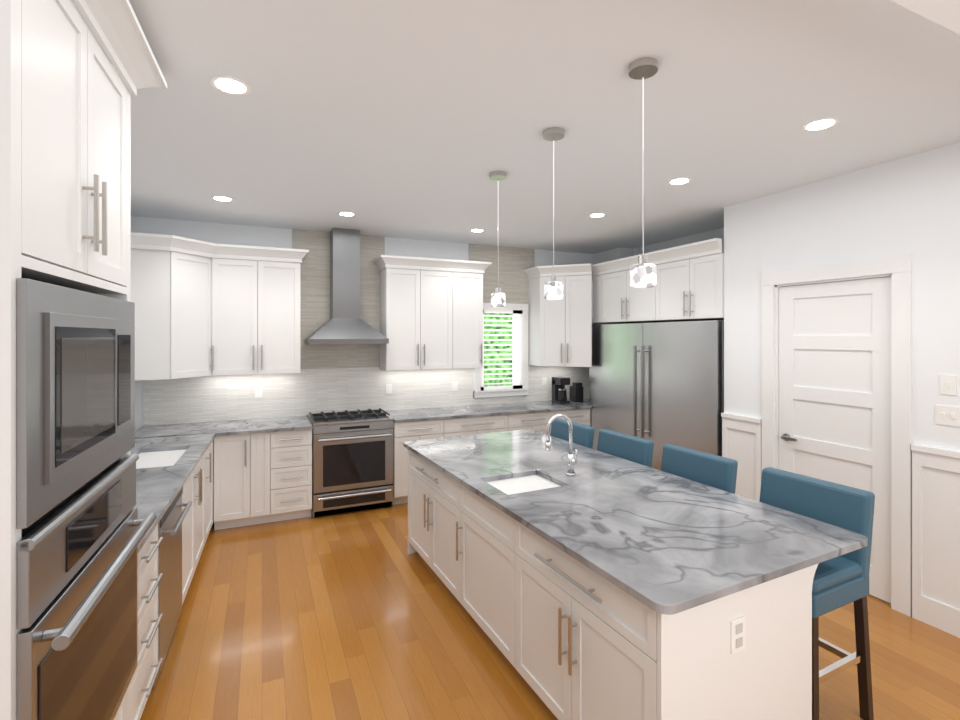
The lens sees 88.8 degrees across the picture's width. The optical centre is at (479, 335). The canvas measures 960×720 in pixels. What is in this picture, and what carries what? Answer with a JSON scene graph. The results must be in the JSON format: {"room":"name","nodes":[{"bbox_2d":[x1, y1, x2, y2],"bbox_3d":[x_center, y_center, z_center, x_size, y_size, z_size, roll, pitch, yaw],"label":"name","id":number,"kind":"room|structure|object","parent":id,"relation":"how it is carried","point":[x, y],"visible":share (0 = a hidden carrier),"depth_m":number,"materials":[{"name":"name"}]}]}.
{"room":"kitchen","nodes":[
{"label":"kitchen","id":0,"kind":"room"},
{"bbox_2d":[131,216,592,431],"bbox_3d":[-0.802,0.315,5.882,5.820,2.930,0.100,0,0,-24],"label":"wall","id":1,"kind":"structure","parent":0,"point":[221,233],"depth_m":5.16,"materials":[{"name":"white paint"}]},
{"bbox_2d":[131,232,218,379],"bbox_3d":[-2.819,-0.245,4.583,0.667,1.250,0.622,0,0,-24],"label":"upper cabinet","id":2,"kind":"object","parent":1,"relation":"attached to","point":[215,314],"depth_m":4.32,"materials":[{"name":"white paint"}]},
{"bbox_2d":[219,244,266,375],"bbox_3d":[-2.431,-0.245,4.900,0.496,1.250,0.359,0,0,-24],"label":"upper cabinet","id":3,"kind":"object","parent":1,"relation":"attached to","point":[242,283],"depth_m":4.77,"materials":[{"name":"white paint"}]},
{"bbox_2d":[267,248,302,373],"bbox_3d":[-2.104,-0.245,5.051,0.455,1.250,0.350,0,0,-24],"label":"upper cabinet","id":4,"kind":"object","parent":1,"relation":"attached to","point":[283,276],"depth_m":4.92,"materials":[{"name":"white paint"}]},
{"bbox_2d":[305,228,388,343],"bbox_3d":[-1.433,-0.531,5.259,0.800,1.231,0.500,0,0,-24],"label":"range hood","id":5,"kind":"object","parent":1,"relation":"attached to","point":[344,324],"visible":1,"depth_m":5.22,"materials":[{"name":"silver metal"}]},
{"bbox_2d":[143,229,588,425],"bbox_3d":[-0.834,-0.141,5.806,5.296,2.014,0.011,0,0,-24],"label":"tile","id":6,"kind":"structure","parent":1,"relation":"attached to","point":[329,378],"depth_m":5.46,"materials":[{"name":"beige tile"}]},
{"bbox_2d":[255,387,261,397],"bbox_3d":[-2.319,0.595,5.134,0.072,0.116,0.009,0,0,-24],"label":"electrical outlet plate","id":7,"kind":"object","parent":6,"relation":"attached to","point":[258,392],"depth_m":5.13,"materials":[{"name":"white plastic"}]},
{"bbox_2d":[386,384,391,393],"bbox_3d":[-1.058,0.616,5.696,0.072,0.116,0.009,0,0,-24],"label":"electrical outlet plate","id":8,"kind":"object","parent":6,"relation":"attached to","point":[388,386],"depth_m":5.69,"materials":[{"name":"white plastic"}]},
{"bbox_2d":[452,382,457,390],"bbox_3d":[-0.309,0.621,6.029,0.072,0.116,0.009,0,0,-24],"label":"electrical outlet plate","id":9,"kind":"object","parent":6,"relation":"attached to","point":[454,384],"depth_m":6.03,"materials":[{"name":"white plastic"}]},
{"bbox_2d":[542,377,546,385],"bbox_3d":[0.860,0.611,6.550,0.072,0.116,0.009,0,0,-24],"label":"electrical outlet plate","id":10,"kind":"object","parent":6,"relation":"attached to","point":[544,379],"depth_m":6.55,"materials":[{"name":"white plastic"}]},
{"bbox_2d":[377,255,460,370],"bbox_3d":[-0.713,-0.245,5.671,0.831,1.250,0.350,0,0,-24],"label":"upper cabinet","id":11,"kind":"object","parent":1,"relation":"attached to","point":[429,318],"depth_m":5.51,"materials":[{"name":"white paint"}]},
{"bbox_2d":[461,260,484,368],"bbox_3d":[-0.235,-0.245,5.883,0.444,1.250,0.350,0,0,-24],"label":"upper cabinet","id":12,"kind":"object","parent":1,"relation":"attached to","point":[471,283],"depth_m":5.76,"materials":[{"name":"white paint"}]},
{"bbox_2d":[473,303,528,397],"bbox_3d":[0.280,0.175,6.269,0.770,1.190,0.050,0,0,-24],"label":"window","id":13,"kind":"structure","parent":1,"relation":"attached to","point":[503,371],"depth_m":6.29,"materials":[{"name":"white paint"},{"name":"glass"}]},
{"bbox_2d":[524,263,591,366],"bbox_3d":[0.978,-0.245,6.164,0.531,1.250,0.823,0,0,-24],"label":"upper cabinet","id":14,"kind":"object","parent":1,"relation":"attached to","point":[560,332],"visible":0.98,"depth_m":6.06,"materials":[{"name":"white paint"}]},
{"bbox_2d":[71,0,959,253],"bbox_3d":[0.876,-1.175,2.114,5.820,0.050,8.350,0,0,-24],"label":"ceiling","id":15,"kind":"structure","parent":0,"point":[415,119],"depth_m":2.50,"materials":[{"name":"white paint"}]},
{"bbox_2d":[211,196,233,201],"bbox_3d":[-2.153,-1.147,4.099,0.169,0.006,0.169,0,0,-30],"label":"recessed light","id":16,"kind":"object","parent":15,"relation":"in","point":[219,198],"depth_m":4.08,"materials":[{"name":"white"}]},
{"bbox_2d":[210,76,250,94],"bbox_3d":[-1.144,-1.147,2.249,0.169,0.006,0.169,0,0,-30],"label":"recessed light","id":17,"kind":"object","parent":15,"relation":"in","point":[230,85],"depth_m":2.24,"materials":[{"name":"white"}]},
{"bbox_2d":[337,212,355,215],"bbox_3d":[-1.253,-1.147,4.609,0.169,0.006,0.169,0,0,-30],"label":"recessed light","id":18,"kind":"object","parent":15,"relation":"in","point":[339,213],"depth_m":4.58,"materials":[{"name":"white"}]},
{"bbox_2d":[469,229,484,231],"bbox_3d":[-0.030,-1.147,5.328,0.169,0.006,0.169,0,0,-30],"label":"recessed light","id":19,"kind":"object","parent":15,"relation":"in","point":[472,230],"depth_m":5.31,"materials":[{"name":"white"}]},
{"bbox_2d":[490,171,506,306],"bbox_3d":[0.129,-0.677,3.473,0.120,0.944,0.120,0,0,-24],"label":"pendant light","id":20,"kind":"object","parent":15,"relation":"hanging from","point":[497,298],"visible":1,"depth_m":3.45,"materials":[{"name":"silver metal"}]},
{"bbox_2d":[543,127,563,299],"bbox_3d":[0.414,-0.677,2.757,0.120,0.944,0.120,0,0,-24],"label":"pendant light","id":21,"kind":"object","parent":15,"relation":"hanging from","point":[553,288],"visible":1,"depth_m":2.73,"materials":[{"name":"white glass"}]},
{"bbox_2d":[588,213,605,217],"bbox_3d":[1.113,-1.147,4.655,0.169,0.006,0.169,0,0,-30],"label":"recessed light","id":22,"kind":"object","parent":15,"relation":"in","point":[594,215],"depth_m":4.65,"materials":[{"name":"white"}]},
{"bbox_2d":[628,57,657,288],"bbox_3d":[0.693,-0.677,2.082,0.120,0.944,0.120,0,0,-24],"label":"pendant light","id":23,"kind":"object","parent":15,"relation":"hanging from","point":[643,273],"visible":1,"depth_m":2.06,"materials":[{"name":"white glass"}]},
{"bbox_2d":[667,177,691,184],"bbox_3d":[1.479,-1.147,3.636,0.169,0.006,0.169,0,0,-30],"label":"recessed light","id":24,"kind":"object","parent":15,"relation":"in","point":[683,180],"depth_m":3.63,"materials":[{"name":"white"}]},
{"bbox_2d":[801,117,839,130],"bbox_3d":[1.847,-1.147,2.661,0.169,0.006,0.169,0,0,-33],"label":"recessed light","id":25,"kind":"object","parent":15,"relation":"in","point":[823,123],"depth_m":2.65,"materials":[{"name":"white"}]},
{"bbox_2d":[140,503,959,719],"bbox_3d":[0.876,1.805,2.114,5.820,0.050,8.350,0,0,-24],"label":"floor","id":26,"kind":"structure","parent":0,"point":[361,615],"depth_m":2.82,"materials":[{"name":"brown wood"}]},
{"bbox_2d":[0,0,166,719],"bbox_3d":[-1.499,0.339,1.460,0.794,2.882,1.198,0,0,-24],"label":"tall cabinet","id":27,"kind":"object","parent":26,"relation":"on","point":[68,89],"visible":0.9,"depth_m":1.37,"materials":[{"name":"white paint"}]},
{"bbox_2d":[17,278,134,528],"bbox_3d":[-1.461,0.158,1.466,0.556,0.585,0.907,0,0,-24],"label":"microwave","id":28,"kind":"object","parent":27,"relation":"in","point":[75,390],"visible":0.96,"depth_m":1.34,"materials":[{"name":"silver metal"}]},
{"bbox_2d":[17,453,156,719],"bbox_3d":[-1.485,0.915,1.456,0.744,0.881,0.908,0,0,-24],"label":"wall oven","id":29,"kind":"object","parent":27,"relation":"in","point":[77,603],"visible":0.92,"depth_m":1.42,"materials":[{"name":"silver metal"}]},
{"bbox_2d":[131,552,162,719],"bbox_3d":[-1.820,1.338,2.112,0.662,0.884,0.508,0,0,-24],"label":"base cabinet","id":30,"kind":"object","parent":26,"relation":"on","point":[143,679],"depth_m":2.22,"materials":[{"name":"white paint"}]},
{"bbox_2d":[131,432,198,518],"bbox_3d":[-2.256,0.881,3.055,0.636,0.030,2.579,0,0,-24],"label":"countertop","id":31,"kind":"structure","parent":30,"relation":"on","point":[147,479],"depth_m":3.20,"materials":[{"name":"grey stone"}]},
{"bbox_2d":[152,486,192,688],"bbox_3d":[-1.949,1.334,2.646,0.636,0.868,0.611,0,0,-24],"label":"dishwasher","id":32,"kind":"object","parent":30,"relation":"in","point":[170,566],"visible":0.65,"depth_m":2.67,"materials":[{"name":"silver metal"}]},
{"bbox_2d":[182,460,206,604],"bbox_3d":[-2.323,1.338,3.378,0.697,0.884,1.057,0,0,-24],"label":"base cabinet","id":33,"kind":"object","parent":26,"relation":"on","point":[194,525],"depth_m":3.45,"materials":[{"name":"white paint"}]},
{"bbox_2d":[138,432,214,555],"bbox_3d":[-1.945,0.881,3.181,0.214,0.030,2.564,0,0,-24],"label":"countertop","id":34,"kind":"structure","parent":33,"relation":"on","point":[185,472],"depth_m":3.00,"materials":[{"name":"grey stone"}]},
{"bbox_2d":[135,448,182,467],"bbox_3d":[-2.326,0.990,3.518,0.377,0.213,0.696,0,0,-24],"label":"sink","id":35,"kind":"object","parent":34,"relation":"in","point":[157,456],"depth_m":3.61,"materials":[{"name":"white ceramic"}]},
{"bbox_2d":[207,436,222,536],"bbox_3d":[-2.581,1.338,4.030,0.756,0.884,0.577,0,0,-24],"label":"base cabinet","id":36,"kind":"object","parent":26,"relation":"on","point":[215,457],"depth_m":4.42,"materials":[{"name":"white paint"}]},
{"bbox_2d":[223,432,258,528],"bbox_3d":[-2.369,1.338,4.744,0.371,0.884,0.695,0,0,-24],"label":"base cabinet","id":37,"kind":"object","parent":26,"relation":"on","point":[234,473],"depth_m":4.51,"materials":[{"name":"white paint"}]},
{"bbox_2d":[263,428,312,522],"bbox_3d":[-1.950,1.338,4.958,0.424,0.884,0.645,0,0,-24],"label":"base cabinet","id":38,"kind":"object","parent":26,"relation":"on","point":[287,456],"depth_m":4.67,"materials":[{"name":"white paint"}]},
{"bbox_2d":[135,416,312,435],"bbox_3d":[-2.428,0.881,4.716,1.494,0.030,0.681,0,0,-24],"label":"countertop","id":39,"kind":"structure","parent":38,"relation":"on","point":[295,423],"depth_m":4.67,"materials":[{"name":"grey stone"}]},
{"bbox_2d":[308,408,393,516],"bbox_3d":[-1.370,1.294,5.166,0.792,0.948,0.707,0,0,-24],"label":"range","id":40,"kind":"object","parent":26,"relation":"on","point":[352,461],"visible":1,"depth_m":4.90,"materials":[{"name":"silver metal"}]},
{"bbox_2d":[393,418,449,504],"bbox_3d":[-0.744,1.338,5.495,0.605,0.884,0.645,0,0,-24],"label":"base cabinet","id":41,"kind":"object","parent":26,"relation":"on","point":[424,423],"depth_m":5.13,"materials":[{"name":"white paint"}]},
{"bbox_2d":[382,398,591,421],"bbox_3d":[0.354,0.881,5.965,2.994,0.030,0.661,0,0,-24],"label":"countertop","id":42,"kind":"structure","parent":41,"relation":"on","point":[426,414],"depth_m":5.70,"materials":[{"name":"grey stone"}]},
{"bbox_2d":[552,377,569,403],"bbox_3d":[1.045,0.700,6.332,0.150,0.330,0.200,0,0,-24],"label":"coffee maker","id":43,"kind":"object","parent":42,"relation":"on","point":[559,393],"visible":1,"depth_m":6.27,"materials":[{"name":"black plastic"}]},
{"bbox_2d":[570,382,582,401],"bbox_3d":[1.275,0.740,6.479,0.120,0.250,0.140,0,0,-24],"label":"knife block","id":44,"kind":"object","parent":42,"relation":"on","point":[576,391],"visible":0.96,"depth_m":6.43,"materials":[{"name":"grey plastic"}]},
{"bbox_2d":[450,414,513,436],"bbox_3d":[-0.164,1.338,5.753,0.895,0.884,0.645,0,0,-24],"label":"base cabinet","id":45,"kind":"object","parent":26,"relation":"on","point":[500,422],"depth_m":5.48,"materials":[{"name":"white paint"}]},
{"bbox_2d":[514,410,561,433],"bbox_3d":[0.480,1.338,6.040,0.745,0.884,0.645,0,0,-24],"label":"base cabinet","id":46,"kind":"object","parent":26,"relation":"on","point":[536,422],"depth_m":5.76,"materials":[{"name":"white paint"}]},
{"bbox_2d":[550,418,594,448],"bbox_3d":[0.587,1.255,4.049,0.527,1.050,0.548,0,0,-24],"label":"stool","id":47,"kind":"object","parent":26,"relation":"on","point":[583,435],"visible":0.02,"depth_m":4.04,"materials":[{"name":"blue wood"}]},
{"bbox_2d":[562,410,589,425],"bbox_3d":[0.979,1.338,6.262,0.577,0.884,0.645,0,0,-24],"label":"base cabinet","id":48,"kind":"object","parent":26,"relation":"on","point":[578,416],"depth_m":6.01,"materials":[{"name":"white paint"}]},
{"bbox_2d":[403,445,814,719],"bbox_3d":[0.434,1.338,3.029,1.132,0.884,2.710,0,0,-24],"label":"kitchen island","id":49,"kind":"object","parent":26,"relation":"on","point":[599,585],"depth_m":1.97,"materials":[{"name":"white paint"}]},
{"bbox_2d":[403,429,867,620],"bbox_3d":[0.523,0.881,3.062,1.344,0.030,2.796,0,0,-24],"label":"island countertop","id":50,"kind":"structure","parent":49,"relation":"on","point":[671,545],"depth_m":2.26,"materials":[{"name":"grey stone"}]},
{"bbox_2d":[487,473,558,492],"bbox_3d":[0.259,0.995,2.919,0.450,0.223,0.392,0,0,-24],"label":"sink","id":51,"kind":"object","parent":50,"relation":"in","point":[525,480],"depth_m":3.00,"materials":[{"name":"white ceramic"}]},
{"bbox_2d":[545,414,577,475],"bbox_3d":[0.502,0.673,3.007,0.216,0.386,0.096,0,0,-24],"label":"island faucet","id":52,"kind":"object","parent":50,"relation":"on","point":[571,461],"visible":1,"depth_m":3.03,"materials":[{"name":"silver metal"}]},
{"bbox_2d":[597,429,653,467],"bbox_3d":[0.882,1.255,3.534,0.527,1.050,0.548,0,0,-24],"label":"stool","id":53,"kind":"object","parent":26,"relation":"on","point":[638,450],"visible":0.15,"depth_m":3.56,"materials":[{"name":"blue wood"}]},
{"bbox_2d":[589,320,723,469],"bbox_3d":[2.040,0.811,5.391,0.788,1.914,1.890,0,0,-24],"label":"fridge","id":54,"kind":"object","parent":26,"relation":"on","point":[660,384],"visible":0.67,"depth_m":5.03,"materials":[{"name":"silver metal"}]},
{"bbox_2d":[661,444,737,493],"bbox_3d":[1.185,1.255,3.002,0.527,1.050,0.548,0,0,-24],"label":"stool","id":55,"kind":"object","parent":26,"relation":"on","point":[714,471],"visible":0.17,"depth_m":3.03,"materials":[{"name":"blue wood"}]},
{"bbox_2d":[759,467,874,719],"bbox_3d":[1.514,1.255,2.409,0.527,1.050,0.548,0,0,-24],"label":"stool","id":56,"kind":"object","parent":26,"relation":"on","point":[840,581],"visible":0.44,"depth_m":2.27,"materials":[{"name":"blue leather"}]},
{"bbox_2d":[593,227,723,323],"bbox_3d":[2.245,0.315,5.800,0.320,2.930,2.530,0,0,-24],"label":"wall","id":57,"kind":"structure","parent":0,"point":[611,255],"depth_m":6.06,"materials":[{"name":"white paint"}]},
{"bbox_2d":[592,238,723,322],"bbox_3d":[2.050,-0.516,5.395,0.765,0.708,1.940,0,0,-24],"label":"upper cabinet","id":58,"kind":"object","parent":57,"relation":"attached to","point":[689,289],"visible":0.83,"depth_m":4.97,"materials":[{"name":"white paint"}]},
{"bbox_2d":[724,142,959,450],"bbox_3d":[3.708,0.315,1.936,0.790,2.930,5.720,0,0,-24],"label":"wall","id":59,"kind":"structure","parent":0,"point":[906,205],"depth_m":3.32,"materials":[{"name":"white paint"}]},
{"bbox_2d":[761,254,911,615],"bbox_3d":[2.574,0.630,3.592,0.135,2.300,1.010,0,0,-24],"label":"door","id":60,"kind":"structure","parent":59,"relation":"attached to","point":[837,373],"depth_m":3.46,"materials":[{"name":"white wood"}]},
{"bbox_2d":[721,413,959,637],"bbox_3d":[3.332,1.232,1.768,0.035,1.095,5.720,0,0,-24],"label":"wainscot","id":61,"kind":"structure","parent":59,"relation":"attached to","point":[936,537],"depth_m":3.03,"materials":[{"name":"white wood"}]},
{"bbox_2d":[935,405,959,426],"bbox_3d":[2.818,0.481,2.951,0.011,0.116,0.120,0,0,-24],"label":"switch plate","id":62,"kind":"object","parent":59,"relation":"attached to","point":[948,415],"depth_m":2.95,"materials":[{"name":"white plastic"}]},
{"bbox_2d":[940,375,955,394],"bbox_3d":[2.818,0.294,2.951,0.011,0.116,0.075,0,0,-24],"label":"switch plate","id":63,"kind":"object","parent":59,"relation":"attached to","point":[947,382],"depth_m":2.95,"materials":[{"name":"white plastic"}]},
{"bbox_2d":[890,0,959,33],"bbox_3d":[1.584,-1.004,-0.324,4.930,0.289,3.320,0,0,-24],"label":"ceiling","id":64,"kind":"structure","parent":0,"point":[945,13],"depth_m":1.29,"materials":[{"name":"white paint"}]}
]}

